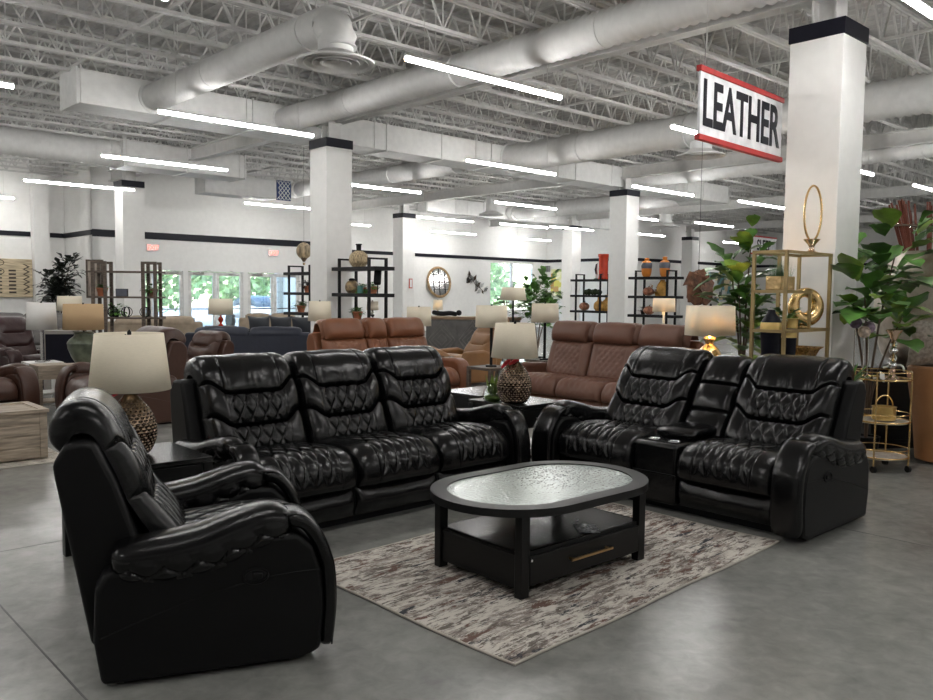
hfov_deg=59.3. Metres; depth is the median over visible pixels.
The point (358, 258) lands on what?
wicker vase
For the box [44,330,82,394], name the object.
media cabinet
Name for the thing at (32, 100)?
joist
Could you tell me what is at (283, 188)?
grille
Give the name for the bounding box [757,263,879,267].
trim
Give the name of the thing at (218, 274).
door
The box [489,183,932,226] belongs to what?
girder
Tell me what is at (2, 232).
trim
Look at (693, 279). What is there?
pendant lamp
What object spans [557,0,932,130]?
joist
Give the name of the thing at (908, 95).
duct
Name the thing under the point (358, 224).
strip light
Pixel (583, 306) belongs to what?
ornament
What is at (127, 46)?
joist
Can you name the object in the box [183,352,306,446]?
backrest cushion
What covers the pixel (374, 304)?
table lamp
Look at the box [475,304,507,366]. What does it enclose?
table lamp
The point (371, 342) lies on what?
backrest cushion
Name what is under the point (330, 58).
diffuser
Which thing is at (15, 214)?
wall
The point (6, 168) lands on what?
joist
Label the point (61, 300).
table lamp
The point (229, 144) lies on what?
girder
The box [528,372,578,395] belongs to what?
seat cushion
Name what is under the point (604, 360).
backrest cushion
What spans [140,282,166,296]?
potted plant
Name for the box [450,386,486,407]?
end table
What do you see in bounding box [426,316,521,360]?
sideboard
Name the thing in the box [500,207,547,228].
strip light
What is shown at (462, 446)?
seat cushion
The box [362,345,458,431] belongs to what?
backrest cushion
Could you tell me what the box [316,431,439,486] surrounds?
seat cushion
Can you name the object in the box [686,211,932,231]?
girder
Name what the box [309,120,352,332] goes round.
column
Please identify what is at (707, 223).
diffuser
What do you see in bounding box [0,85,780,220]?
joist
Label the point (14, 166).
joist
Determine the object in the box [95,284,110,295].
potted plant
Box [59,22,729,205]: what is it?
duct
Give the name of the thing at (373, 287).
potted plant
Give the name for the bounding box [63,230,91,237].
trim
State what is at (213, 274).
door
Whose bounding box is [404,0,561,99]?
strip light
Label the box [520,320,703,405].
sofa
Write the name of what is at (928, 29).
joist bridging
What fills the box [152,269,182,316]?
door
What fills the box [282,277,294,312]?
window
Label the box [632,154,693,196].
strip light
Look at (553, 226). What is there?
strip light
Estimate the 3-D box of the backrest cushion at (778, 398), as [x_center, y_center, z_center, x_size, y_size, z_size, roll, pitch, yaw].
[2.417,0.397,6.136,0.694,0.703,0.743,-3,5,-43]
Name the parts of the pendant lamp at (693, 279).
folded panel, folded panel, folded panel, folded panel, folded panel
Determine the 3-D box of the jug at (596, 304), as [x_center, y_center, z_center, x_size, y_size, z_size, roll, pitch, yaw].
[3.630,-1.262,22.422,0.307,0.380,0.307,1,4,0]
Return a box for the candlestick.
[885,329,902,379]
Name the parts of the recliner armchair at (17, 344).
arm panel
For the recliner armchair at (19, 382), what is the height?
1.123 m
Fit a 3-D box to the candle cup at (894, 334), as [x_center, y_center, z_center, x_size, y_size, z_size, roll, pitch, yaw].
[3.832,-0.132,7.346,0.141,0.101,0.141,1,4,0]
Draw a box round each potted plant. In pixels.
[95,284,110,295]
[103,302,126,316]
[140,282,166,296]
[291,300,307,311]
[297,280,308,291]
[349,307,365,318]
[352,283,366,292]
[365,282,379,292]
[493,295,516,310]
[763,307,806,327]
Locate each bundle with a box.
[888,199,917,250]
[911,203,918,250]
[927,202,932,249]
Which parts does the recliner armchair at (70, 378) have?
arm panel, arm panel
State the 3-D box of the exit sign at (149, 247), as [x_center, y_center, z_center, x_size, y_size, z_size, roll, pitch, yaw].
[-8.785,-2.862,22.950,0.340,0.200,0.067,-3,5,-43]
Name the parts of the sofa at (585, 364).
armrest, footrest panel, footrest panel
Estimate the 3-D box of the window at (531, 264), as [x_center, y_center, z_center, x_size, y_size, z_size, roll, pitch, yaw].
[2.542,-2.879,37.550,1.380,2.210,0.060,-3,5,-43]
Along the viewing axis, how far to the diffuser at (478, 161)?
15.45 m
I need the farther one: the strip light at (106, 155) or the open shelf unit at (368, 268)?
the strip light at (106, 155)
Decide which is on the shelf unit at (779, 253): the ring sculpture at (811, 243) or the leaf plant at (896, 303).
the ring sculpture at (811, 243)
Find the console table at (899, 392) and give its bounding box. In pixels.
[854,362,926,448]
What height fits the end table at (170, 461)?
0.600 m
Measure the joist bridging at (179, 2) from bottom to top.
0.035 m
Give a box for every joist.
[0,0,931,206]
[0,0,932,211]
[0,0,932,219]
[0,12,924,222]
[0,30,909,223]
[0,45,892,227]
[0,60,871,228]
[0,74,783,219]
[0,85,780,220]
[0,92,780,222]
[0,101,782,229]
[0,117,766,233]
[0,154,538,204]
[0,154,546,203]
[0,155,506,207]
[0,158,475,210]
[2,110,782,232]
[4,126,565,204]
[106,0,932,199]
[218,0,932,183]
[330,0,932,176]
[443,0,932,161]
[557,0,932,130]
[732,9,932,114]
[803,0,932,73]
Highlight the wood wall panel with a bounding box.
[0,258,32,296]
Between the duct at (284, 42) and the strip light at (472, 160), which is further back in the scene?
the strip light at (472, 160)
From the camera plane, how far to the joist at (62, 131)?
19.44 m
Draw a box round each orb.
[108,306,117,316]
[121,306,132,316]
[140,307,150,316]
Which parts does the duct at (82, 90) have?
hanger rod, hanger rod, hanger rod, hanger rod, hanger rod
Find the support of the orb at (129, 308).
on the shelf unit at (92, 271)
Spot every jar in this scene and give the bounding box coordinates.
[345,278,357,292]
[357,286,362,292]
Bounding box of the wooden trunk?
[0,401,48,462]
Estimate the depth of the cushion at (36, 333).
15.95 m
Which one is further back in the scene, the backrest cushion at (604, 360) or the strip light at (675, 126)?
the strip light at (675, 126)
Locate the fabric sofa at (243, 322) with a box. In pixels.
[238,313,294,328]
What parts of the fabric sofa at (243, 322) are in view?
frame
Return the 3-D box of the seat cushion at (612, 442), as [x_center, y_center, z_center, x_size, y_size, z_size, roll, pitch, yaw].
[1.227,0.716,6.599,0.797,0.287,0.728,-3,5,-43]
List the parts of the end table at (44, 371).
leg, drawer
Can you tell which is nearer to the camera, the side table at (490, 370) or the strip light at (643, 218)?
the side table at (490, 370)
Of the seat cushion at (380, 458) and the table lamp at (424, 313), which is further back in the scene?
the table lamp at (424, 313)
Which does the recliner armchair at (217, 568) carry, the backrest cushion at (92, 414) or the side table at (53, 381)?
the backrest cushion at (92, 414)
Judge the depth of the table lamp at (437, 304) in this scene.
23.85 m
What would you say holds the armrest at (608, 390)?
on the sofa at (585, 364)
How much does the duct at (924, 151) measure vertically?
1.161 m
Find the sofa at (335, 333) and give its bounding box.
[307,317,468,388]
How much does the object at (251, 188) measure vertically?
0.520 m
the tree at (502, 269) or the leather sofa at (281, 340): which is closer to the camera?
the leather sofa at (281, 340)
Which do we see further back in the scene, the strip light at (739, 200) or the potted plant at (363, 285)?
the strip light at (739, 200)
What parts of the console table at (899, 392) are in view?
door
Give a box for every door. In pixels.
[145,268,152,315]
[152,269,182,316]
[188,270,215,324]
[216,271,242,324]
[248,272,273,314]
[273,274,298,316]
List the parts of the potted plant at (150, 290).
plant pot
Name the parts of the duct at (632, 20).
hanger rod, hanger rod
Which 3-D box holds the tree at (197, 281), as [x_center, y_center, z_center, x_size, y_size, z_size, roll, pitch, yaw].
[-13.758,-3.365,36.125,5.166,4.682,5.248,1,4,0]
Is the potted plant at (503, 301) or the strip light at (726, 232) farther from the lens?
the strip light at (726, 232)
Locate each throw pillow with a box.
[248,316,269,328]
[270,316,290,326]
[291,316,310,332]
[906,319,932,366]
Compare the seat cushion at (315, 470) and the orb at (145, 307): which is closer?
the seat cushion at (315, 470)
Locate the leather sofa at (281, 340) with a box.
[184,326,309,355]
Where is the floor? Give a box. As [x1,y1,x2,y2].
[0,326,932,699]
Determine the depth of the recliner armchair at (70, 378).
9.75 m
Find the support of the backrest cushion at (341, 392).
on the reclining sofa at (357, 434)
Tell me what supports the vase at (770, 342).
on the shelf unit at (779, 253)
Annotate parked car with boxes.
[225,295,269,325]
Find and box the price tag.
[880,371,884,379]
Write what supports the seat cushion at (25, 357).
on the recliner armchair at (17, 344)
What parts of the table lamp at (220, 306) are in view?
lamp shade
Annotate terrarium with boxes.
[483,373,500,401]
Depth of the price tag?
7.34 m
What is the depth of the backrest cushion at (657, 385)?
6.82 m
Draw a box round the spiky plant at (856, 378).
[854,363,872,380]
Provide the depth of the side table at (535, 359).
11.78 m
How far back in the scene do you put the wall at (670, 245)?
37.40 m
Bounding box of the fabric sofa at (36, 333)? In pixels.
[0,312,62,348]
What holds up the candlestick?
on the bar cart
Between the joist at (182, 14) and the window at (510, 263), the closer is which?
the joist at (182, 14)
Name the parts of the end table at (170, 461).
leg, drawer, leg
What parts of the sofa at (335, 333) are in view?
armrest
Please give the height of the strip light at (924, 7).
0.824 m
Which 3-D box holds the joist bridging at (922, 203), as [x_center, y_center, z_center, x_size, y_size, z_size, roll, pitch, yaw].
[17.536,-4.847,26.023,0.035,0.035,30.700,-3,5,-43]
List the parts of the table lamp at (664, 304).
lamp stem, lamp shade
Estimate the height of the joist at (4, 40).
0.619 m
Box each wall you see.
[0,154,64,314]
[29,157,50,302]
[63,161,99,332]
[88,164,309,331]
[274,191,546,330]
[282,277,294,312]
[546,224,608,326]
[636,213,756,326]
[755,220,932,330]
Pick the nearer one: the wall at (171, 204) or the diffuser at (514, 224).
the wall at (171, 204)
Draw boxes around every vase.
[349,244,367,266]
[598,254,608,278]
[641,258,651,276]
[656,280,668,295]
[659,257,669,276]
[760,310,781,354]
[780,328,796,354]
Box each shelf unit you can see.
[86,261,165,334]
[283,265,310,316]
[332,257,394,319]
[570,274,607,322]
[627,270,683,324]
[749,250,832,357]
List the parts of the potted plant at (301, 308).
plant pot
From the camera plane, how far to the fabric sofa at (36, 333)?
15.92 m
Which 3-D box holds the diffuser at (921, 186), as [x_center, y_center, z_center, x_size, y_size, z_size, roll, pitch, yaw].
[10.354,-3.538,18.180,2.380,0.044,0.052,-3,5,-43]
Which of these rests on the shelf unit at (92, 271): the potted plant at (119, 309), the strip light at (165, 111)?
the potted plant at (119, 309)
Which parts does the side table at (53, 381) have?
leg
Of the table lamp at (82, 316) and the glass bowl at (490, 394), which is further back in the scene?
the table lamp at (82, 316)
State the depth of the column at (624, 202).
20.48 m
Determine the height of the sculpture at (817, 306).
0.368 m
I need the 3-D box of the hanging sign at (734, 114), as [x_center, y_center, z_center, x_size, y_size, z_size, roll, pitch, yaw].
[2.623,-3.072,7.695,0.051,2.390,1.700,4,6,44]
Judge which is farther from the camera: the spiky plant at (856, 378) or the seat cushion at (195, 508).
the spiky plant at (856, 378)
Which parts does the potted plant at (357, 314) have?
plant pot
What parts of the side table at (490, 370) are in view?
leg, leg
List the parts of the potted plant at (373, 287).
plant pot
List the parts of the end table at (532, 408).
drawer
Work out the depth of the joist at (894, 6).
10.73 m
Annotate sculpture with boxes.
[374,270,381,292]
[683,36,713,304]
[787,288,823,327]
[803,185,822,251]
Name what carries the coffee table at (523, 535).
on the area rug at (482, 614)
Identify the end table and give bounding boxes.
[29,362,71,405]
[62,442,212,556]
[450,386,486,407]
[469,396,558,444]
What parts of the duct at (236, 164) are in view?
hanger rod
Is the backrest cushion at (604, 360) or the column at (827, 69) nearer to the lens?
the column at (827, 69)
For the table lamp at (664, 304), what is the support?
on the side table
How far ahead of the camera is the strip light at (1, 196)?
21.50 m
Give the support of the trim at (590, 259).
attached to the wall at (595, 242)
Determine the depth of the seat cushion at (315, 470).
5.25 m
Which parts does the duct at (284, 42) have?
hanger rod, hanger rod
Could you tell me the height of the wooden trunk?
0.450 m
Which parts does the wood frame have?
frame rail, frame rail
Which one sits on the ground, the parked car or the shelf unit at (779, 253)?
the parked car
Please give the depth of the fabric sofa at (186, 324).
16.26 m
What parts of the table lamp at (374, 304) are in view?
lamp shade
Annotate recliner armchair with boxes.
[0,316,43,388]
[0,363,39,404]
[48,387,336,683]
[55,326,186,424]
[186,330,233,363]
[428,319,509,382]
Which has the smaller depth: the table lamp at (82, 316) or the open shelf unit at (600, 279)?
the table lamp at (82, 316)
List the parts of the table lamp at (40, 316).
lamp shade, lamp stem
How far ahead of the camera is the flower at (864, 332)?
7.40 m
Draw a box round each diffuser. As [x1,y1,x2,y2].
[24,179,133,190]
[102,154,226,171]
[158,110,312,136]
[296,35,374,73]
[352,184,420,193]
[405,56,561,99]
[417,216,472,222]
[431,231,475,234]
[466,159,555,175]
[479,198,503,215]
[500,223,547,228]
[513,237,550,240]
[632,185,693,196]
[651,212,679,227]
[671,125,696,133]
[676,140,725,159]
[695,222,733,227]
[738,200,783,208]
[861,170,873,175]
[913,184,932,190]
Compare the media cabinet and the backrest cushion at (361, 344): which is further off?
the media cabinet
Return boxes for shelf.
[43,389,54,394]
[43,398,54,403]
[442,507,634,554]
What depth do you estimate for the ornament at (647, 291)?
18.67 m
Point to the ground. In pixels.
(199, 315)
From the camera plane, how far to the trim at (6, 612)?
3.68 m
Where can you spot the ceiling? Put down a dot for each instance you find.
(210, 10)
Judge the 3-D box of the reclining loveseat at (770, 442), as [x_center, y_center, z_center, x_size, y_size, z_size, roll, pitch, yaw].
[1.788,0.587,6.343,1.353,1.123,2.345,-3,5,-43]
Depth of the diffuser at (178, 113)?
11.65 m
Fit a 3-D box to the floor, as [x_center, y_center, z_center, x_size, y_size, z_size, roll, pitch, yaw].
[5.567,0.501,17.617,48.000,0.200,34.200,-3,5,-43]
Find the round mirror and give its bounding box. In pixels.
[427,266,450,297]
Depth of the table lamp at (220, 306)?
17.38 m
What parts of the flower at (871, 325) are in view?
flower stem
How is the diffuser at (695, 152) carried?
attached to the duct at (908, 95)
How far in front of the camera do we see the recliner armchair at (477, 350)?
14.00 m
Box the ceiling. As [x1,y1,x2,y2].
[0,0,932,220]
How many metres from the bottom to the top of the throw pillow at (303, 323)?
0.475 m
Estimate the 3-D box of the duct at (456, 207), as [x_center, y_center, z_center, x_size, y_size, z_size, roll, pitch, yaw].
[2.403,-5.348,30.674,10.528,1.150,0.440,-3,5,-43]
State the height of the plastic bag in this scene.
0.020 m
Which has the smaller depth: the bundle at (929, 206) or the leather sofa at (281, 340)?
the bundle at (929, 206)
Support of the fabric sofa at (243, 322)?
on the floor
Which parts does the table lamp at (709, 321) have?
lamp shade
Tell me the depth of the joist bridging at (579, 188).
26.67 m
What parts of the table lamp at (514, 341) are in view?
lamp shade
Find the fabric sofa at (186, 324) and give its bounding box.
[108,315,202,334]
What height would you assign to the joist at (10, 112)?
0.619 m
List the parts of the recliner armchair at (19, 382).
arm panel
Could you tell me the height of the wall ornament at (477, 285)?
1.011 m
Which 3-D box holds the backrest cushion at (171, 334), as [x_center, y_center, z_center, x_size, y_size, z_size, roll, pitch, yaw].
[-3.864,0.061,10.049,0.590,0.703,0.858,-3,5,-43]
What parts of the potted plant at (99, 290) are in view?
plant pot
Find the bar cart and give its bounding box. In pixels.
[855,364,913,472]
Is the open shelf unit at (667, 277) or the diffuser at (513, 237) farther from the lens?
the diffuser at (513, 237)
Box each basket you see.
[871,395,896,420]
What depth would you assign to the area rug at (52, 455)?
7.38 m
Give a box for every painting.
[551,269,561,298]
[706,271,730,300]
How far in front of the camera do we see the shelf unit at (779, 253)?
7.17 m
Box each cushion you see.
[0,315,25,318]
[0,316,37,354]
[0,377,17,401]
[22,354,40,365]
[32,315,62,344]
[48,387,185,531]
[65,375,88,396]
[136,326,185,343]
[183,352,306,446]
[184,497,310,541]
[255,442,356,498]
[283,349,387,442]
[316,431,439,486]
[321,338,367,350]
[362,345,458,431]
[365,338,387,347]
[386,336,427,346]
[396,421,509,471]
[445,367,459,384]
[448,353,461,357]
[463,319,509,352]
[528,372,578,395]
[545,340,593,376]
[555,376,617,401]
[557,420,659,468]
[587,343,639,379]
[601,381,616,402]
[604,346,713,426]
[677,438,781,496]
[724,353,853,444]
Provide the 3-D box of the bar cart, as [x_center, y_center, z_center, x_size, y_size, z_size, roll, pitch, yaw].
[3.811,0.614,7.487,0.538,0.945,0.481,-1,4,-17]
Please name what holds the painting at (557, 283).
attached to the wall at (595, 242)
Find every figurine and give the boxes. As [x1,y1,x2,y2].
[432,310,461,315]
[594,263,597,278]
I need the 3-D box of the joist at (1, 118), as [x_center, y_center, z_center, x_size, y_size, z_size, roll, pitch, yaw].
[-2.203,-5.281,25.664,47.759,0.619,0.109,-3,5,-43]
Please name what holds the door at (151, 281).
in the wall at (171, 204)
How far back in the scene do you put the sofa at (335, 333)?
11.40 m
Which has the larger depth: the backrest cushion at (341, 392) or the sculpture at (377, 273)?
the sculpture at (377, 273)
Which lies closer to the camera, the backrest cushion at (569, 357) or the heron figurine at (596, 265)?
the backrest cushion at (569, 357)
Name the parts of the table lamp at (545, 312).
lamp stem, lamp shade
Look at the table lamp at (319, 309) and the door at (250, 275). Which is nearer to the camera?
the table lamp at (319, 309)
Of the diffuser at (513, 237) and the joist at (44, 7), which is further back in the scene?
the diffuser at (513, 237)
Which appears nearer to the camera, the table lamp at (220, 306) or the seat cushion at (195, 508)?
the seat cushion at (195, 508)
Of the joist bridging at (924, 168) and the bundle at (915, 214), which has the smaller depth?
the bundle at (915, 214)
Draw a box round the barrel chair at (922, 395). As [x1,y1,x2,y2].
[907,365,932,462]
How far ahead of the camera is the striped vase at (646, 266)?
18.67 m
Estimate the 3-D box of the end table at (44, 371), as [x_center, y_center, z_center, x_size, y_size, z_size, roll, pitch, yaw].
[-5.245,0.487,10.363,0.400,0.620,0.400,-3,5,-43]
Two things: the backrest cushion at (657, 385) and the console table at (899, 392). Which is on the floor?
the console table at (899, 392)
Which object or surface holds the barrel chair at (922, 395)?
on the floor
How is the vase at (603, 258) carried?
on the open shelf unit at (600, 279)
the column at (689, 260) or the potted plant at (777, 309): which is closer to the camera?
the potted plant at (777, 309)
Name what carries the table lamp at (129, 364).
on the end table at (170, 461)
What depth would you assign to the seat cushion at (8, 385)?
9.47 m
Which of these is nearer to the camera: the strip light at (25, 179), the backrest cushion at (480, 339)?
the backrest cushion at (480, 339)
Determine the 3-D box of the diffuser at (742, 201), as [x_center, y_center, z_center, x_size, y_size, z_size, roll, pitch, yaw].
[7.732,-3.792,21.439,2.380,0.044,0.052,-3,5,-43]
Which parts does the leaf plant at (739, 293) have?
stem, stem, stem, stem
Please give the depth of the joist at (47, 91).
14.30 m
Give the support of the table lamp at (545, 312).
on the side table at (535, 359)
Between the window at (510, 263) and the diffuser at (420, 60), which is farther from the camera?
the window at (510, 263)
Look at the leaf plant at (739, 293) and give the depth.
8.69 m
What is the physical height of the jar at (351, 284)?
0.250 m
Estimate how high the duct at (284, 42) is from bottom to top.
1.206 m
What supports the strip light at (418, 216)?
hanging from the joist
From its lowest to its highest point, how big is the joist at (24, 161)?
0.619 m
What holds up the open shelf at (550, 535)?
attached to the coffee table at (523, 535)
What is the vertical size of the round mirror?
1.300 m
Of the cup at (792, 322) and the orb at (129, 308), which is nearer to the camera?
the cup at (792, 322)
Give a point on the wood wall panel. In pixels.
(16, 277)
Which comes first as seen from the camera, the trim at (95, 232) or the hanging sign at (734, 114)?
the hanging sign at (734, 114)
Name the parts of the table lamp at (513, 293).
lamp stem, lamp shade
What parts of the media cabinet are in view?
black panel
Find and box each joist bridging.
[0,0,187,111]
[15,0,409,159]
[248,28,932,172]
[394,188,587,209]
[653,203,932,221]
[730,168,932,187]
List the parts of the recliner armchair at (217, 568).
arm panel, latch plate, latch lever, arm panel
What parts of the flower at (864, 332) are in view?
flower stem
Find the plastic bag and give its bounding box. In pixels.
[573,523,599,532]
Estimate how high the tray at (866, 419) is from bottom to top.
0.012 m
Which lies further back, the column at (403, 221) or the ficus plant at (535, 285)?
the column at (403, 221)
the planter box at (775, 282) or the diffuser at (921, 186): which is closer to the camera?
the planter box at (775, 282)
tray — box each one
[862,416,908,424]
[863,376,910,382]
[866,450,906,460]
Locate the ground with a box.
[158,307,238,326]
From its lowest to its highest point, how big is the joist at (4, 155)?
0.619 m
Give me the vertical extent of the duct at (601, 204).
1.185 m
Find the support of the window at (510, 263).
in the wall at (488, 241)
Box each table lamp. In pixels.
[26,301,57,361]
[56,295,81,310]
[62,303,103,362]
[88,329,170,452]
[208,298,232,325]
[308,300,331,332]
[366,300,378,317]
[407,306,430,335]
[433,300,442,315]
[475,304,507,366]
[491,321,537,404]
[500,286,525,321]
[531,302,558,359]
[652,297,675,323]
[684,304,735,356]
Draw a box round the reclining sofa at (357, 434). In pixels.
[170,345,530,528]
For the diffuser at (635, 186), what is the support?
attached to the strip light at (633, 185)
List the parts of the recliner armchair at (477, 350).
footrest panel, armrest, armrest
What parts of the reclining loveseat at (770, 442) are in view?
arm panel, footrest panel, console lid, console backrest, footrest panel, arm panel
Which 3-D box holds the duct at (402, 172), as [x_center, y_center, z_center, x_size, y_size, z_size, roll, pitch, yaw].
[-2.586,-4.745,21.134,0.472,1.126,7.020,-3,5,-43]
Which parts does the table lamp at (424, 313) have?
lamp shade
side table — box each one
[21,360,63,397]
[466,365,503,386]
[524,358,547,361]
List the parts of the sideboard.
door, door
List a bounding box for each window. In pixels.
[490,261,511,310]
[511,262,532,310]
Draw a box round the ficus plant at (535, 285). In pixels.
[509,265,564,357]
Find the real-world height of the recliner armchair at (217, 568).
1.123 m
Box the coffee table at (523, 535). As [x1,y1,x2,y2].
[430,461,647,599]
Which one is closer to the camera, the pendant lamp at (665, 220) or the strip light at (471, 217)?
the pendant lamp at (665, 220)
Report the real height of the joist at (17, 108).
0.619 m
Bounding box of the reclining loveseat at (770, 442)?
[531,346,868,539]
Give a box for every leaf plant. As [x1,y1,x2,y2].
[692,214,780,358]
[831,208,932,448]
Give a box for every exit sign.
[146,244,158,251]
[268,250,278,256]
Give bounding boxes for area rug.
[0,448,58,468]
[334,503,779,665]
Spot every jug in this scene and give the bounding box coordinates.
[594,297,602,310]
[602,297,607,310]
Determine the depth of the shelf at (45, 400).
10.28 m
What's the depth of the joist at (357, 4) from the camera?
11.11 m
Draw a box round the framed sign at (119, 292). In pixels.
[116,289,127,295]
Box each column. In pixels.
[113,170,145,315]
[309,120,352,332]
[393,204,415,316]
[561,217,581,320]
[607,178,639,322]
[680,229,698,324]
[780,0,868,365]
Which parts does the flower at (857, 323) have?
flower stem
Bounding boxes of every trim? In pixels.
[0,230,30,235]
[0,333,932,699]
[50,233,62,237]
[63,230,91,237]
[92,229,309,246]
[352,250,546,262]
[547,258,608,262]
[638,258,756,267]
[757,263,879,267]
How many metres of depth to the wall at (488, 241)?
34.42 m
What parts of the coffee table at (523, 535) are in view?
leg, leg, drawer, handle, leg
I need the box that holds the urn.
[874,250,932,366]
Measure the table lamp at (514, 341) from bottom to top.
0.727 m
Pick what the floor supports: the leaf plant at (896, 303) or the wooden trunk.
the leaf plant at (896, 303)
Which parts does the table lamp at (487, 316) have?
lamp stem, lamp shade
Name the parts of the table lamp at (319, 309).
lamp shade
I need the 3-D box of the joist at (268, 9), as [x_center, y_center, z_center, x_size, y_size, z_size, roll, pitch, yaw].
[5.963,-4.584,16.844,47.759,0.619,0.102,-3,5,-43]
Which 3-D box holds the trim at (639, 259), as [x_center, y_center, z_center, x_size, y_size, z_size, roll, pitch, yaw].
[10.999,-4.112,38.772,11.000,0.130,0.040,-3,5,-43]
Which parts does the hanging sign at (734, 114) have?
red rail, panel, red rail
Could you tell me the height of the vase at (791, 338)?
0.366 m
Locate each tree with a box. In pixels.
[31,252,85,312]
[145,270,211,312]
[201,272,273,300]
[490,263,509,304]
[490,263,519,304]
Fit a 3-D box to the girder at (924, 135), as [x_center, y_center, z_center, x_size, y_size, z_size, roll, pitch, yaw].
[6.378,-4.209,17.790,0.180,0.290,33.700,-3,5,-43]
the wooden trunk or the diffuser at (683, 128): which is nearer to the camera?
the wooden trunk
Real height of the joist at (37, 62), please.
0.619 m
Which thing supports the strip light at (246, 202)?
hanging from the joist at (1, 118)
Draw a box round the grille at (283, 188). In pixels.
[276,180,290,200]
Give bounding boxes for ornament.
[296,147,309,264]
[466,271,487,292]
[579,301,588,309]
[643,286,653,295]
[643,305,653,314]
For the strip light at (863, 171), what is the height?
0.824 m
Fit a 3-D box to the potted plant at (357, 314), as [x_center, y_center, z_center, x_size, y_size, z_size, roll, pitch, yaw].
[-1.821,-0.614,13.589,0.230,0.208,0.242,3,5,34]
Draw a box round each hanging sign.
[694,0,784,162]
[751,191,776,255]
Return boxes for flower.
[850,318,861,375]
[858,326,870,377]
[863,321,875,377]
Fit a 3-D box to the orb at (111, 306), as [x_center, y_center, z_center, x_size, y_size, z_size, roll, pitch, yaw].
[-5.994,-0.648,13.893,0.182,0.183,0.161,1,4,0]
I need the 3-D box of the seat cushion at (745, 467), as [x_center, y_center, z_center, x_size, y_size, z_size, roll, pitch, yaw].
[1.987,0.781,5.778,0.797,0.287,0.728,-3,5,-43]
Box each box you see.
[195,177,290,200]
[766,259,797,289]
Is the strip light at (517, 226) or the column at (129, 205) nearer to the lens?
the column at (129, 205)
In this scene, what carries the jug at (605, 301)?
on the open shelf unit at (600, 279)
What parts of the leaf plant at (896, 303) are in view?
stem, stem, planter, stem, stem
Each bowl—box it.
[483,383,500,401]
[795,345,823,355]
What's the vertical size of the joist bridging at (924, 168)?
0.035 m
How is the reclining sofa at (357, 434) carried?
on the floor
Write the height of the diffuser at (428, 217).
0.044 m
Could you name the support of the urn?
on the console table at (899, 392)
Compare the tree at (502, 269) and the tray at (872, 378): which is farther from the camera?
the tree at (502, 269)
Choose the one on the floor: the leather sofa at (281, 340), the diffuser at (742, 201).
the leather sofa at (281, 340)
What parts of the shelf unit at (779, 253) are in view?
post, shelf rail, shelf rail, shelf rail, shelf rail, divider post, post, shelf rail, post, shelf rail, shelf rail, divider post, shelf rail, post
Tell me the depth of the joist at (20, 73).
13.73 m
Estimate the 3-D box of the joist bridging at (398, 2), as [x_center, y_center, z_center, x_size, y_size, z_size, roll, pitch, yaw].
[-0.796,-3.853,9.128,0.035,0.035,30.700,-3,5,-43]
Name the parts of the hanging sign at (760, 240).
panel, red rail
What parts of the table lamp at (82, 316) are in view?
lamp shade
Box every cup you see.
[787,318,798,328]
[886,329,902,340]
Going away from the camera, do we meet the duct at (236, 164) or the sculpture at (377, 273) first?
the sculpture at (377, 273)
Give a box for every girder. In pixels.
[108,0,811,181]
[352,126,932,210]
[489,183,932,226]
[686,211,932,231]
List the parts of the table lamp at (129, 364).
lamp shade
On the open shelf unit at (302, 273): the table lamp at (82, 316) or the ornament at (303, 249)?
the ornament at (303, 249)
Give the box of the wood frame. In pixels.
[86,259,103,297]
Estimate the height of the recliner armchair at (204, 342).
0.966 m
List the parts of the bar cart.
post, guard rail, guard rail, post, guard rail, push handle, post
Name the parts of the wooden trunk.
lid rail, lid panel, lid rail, lid rail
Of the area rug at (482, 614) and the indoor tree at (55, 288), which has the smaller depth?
the area rug at (482, 614)
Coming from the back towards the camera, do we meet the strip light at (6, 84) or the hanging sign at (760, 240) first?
the hanging sign at (760, 240)
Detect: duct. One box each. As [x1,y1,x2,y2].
[0,126,120,167]
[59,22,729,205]
[110,117,245,182]
[138,0,356,112]
[273,0,786,133]
[291,160,462,197]
[418,180,609,229]
[495,35,932,174]
[506,189,699,220]
[631,122,932,189]
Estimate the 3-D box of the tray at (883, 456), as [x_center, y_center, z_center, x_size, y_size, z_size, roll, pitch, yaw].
[3.780,0.964,7.503,0.460,0.012,0.460,-1,4,-17]
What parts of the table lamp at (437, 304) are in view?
lamp shade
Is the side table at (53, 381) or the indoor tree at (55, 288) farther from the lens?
the indoor tree at (55, 288)
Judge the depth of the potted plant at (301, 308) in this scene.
17.73 m
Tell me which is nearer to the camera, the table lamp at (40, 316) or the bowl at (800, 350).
the bowl at (800, 350)
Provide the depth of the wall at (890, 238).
38.75 m
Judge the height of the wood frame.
0.660 m
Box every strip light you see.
[0,80,14,88]
[0,184,14,198]
[23,157,134,190]
[101,120,227,171]
[157,54,313,136]
[244,201,309,209]
[352,162,420,193]
[352,223,370,225]
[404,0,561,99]
[417,192,472,222]
[430,217,475,234]
[466,117,555,175]
[494,200,556,209]
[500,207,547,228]
[513,226,550,240]
[550,225,593,230]
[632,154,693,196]
[638,232,664,236]
[639,217,657,220]
[670,72,696,133]
[695,214,733,227]
[723,232,737,243]
[738,178,783,208]
[861,131,873,175]
[903,0,932,18]
[913,172,932,190]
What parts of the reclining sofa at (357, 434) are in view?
arm panel, footrest panel, footrest panel, footrest panel, arm panel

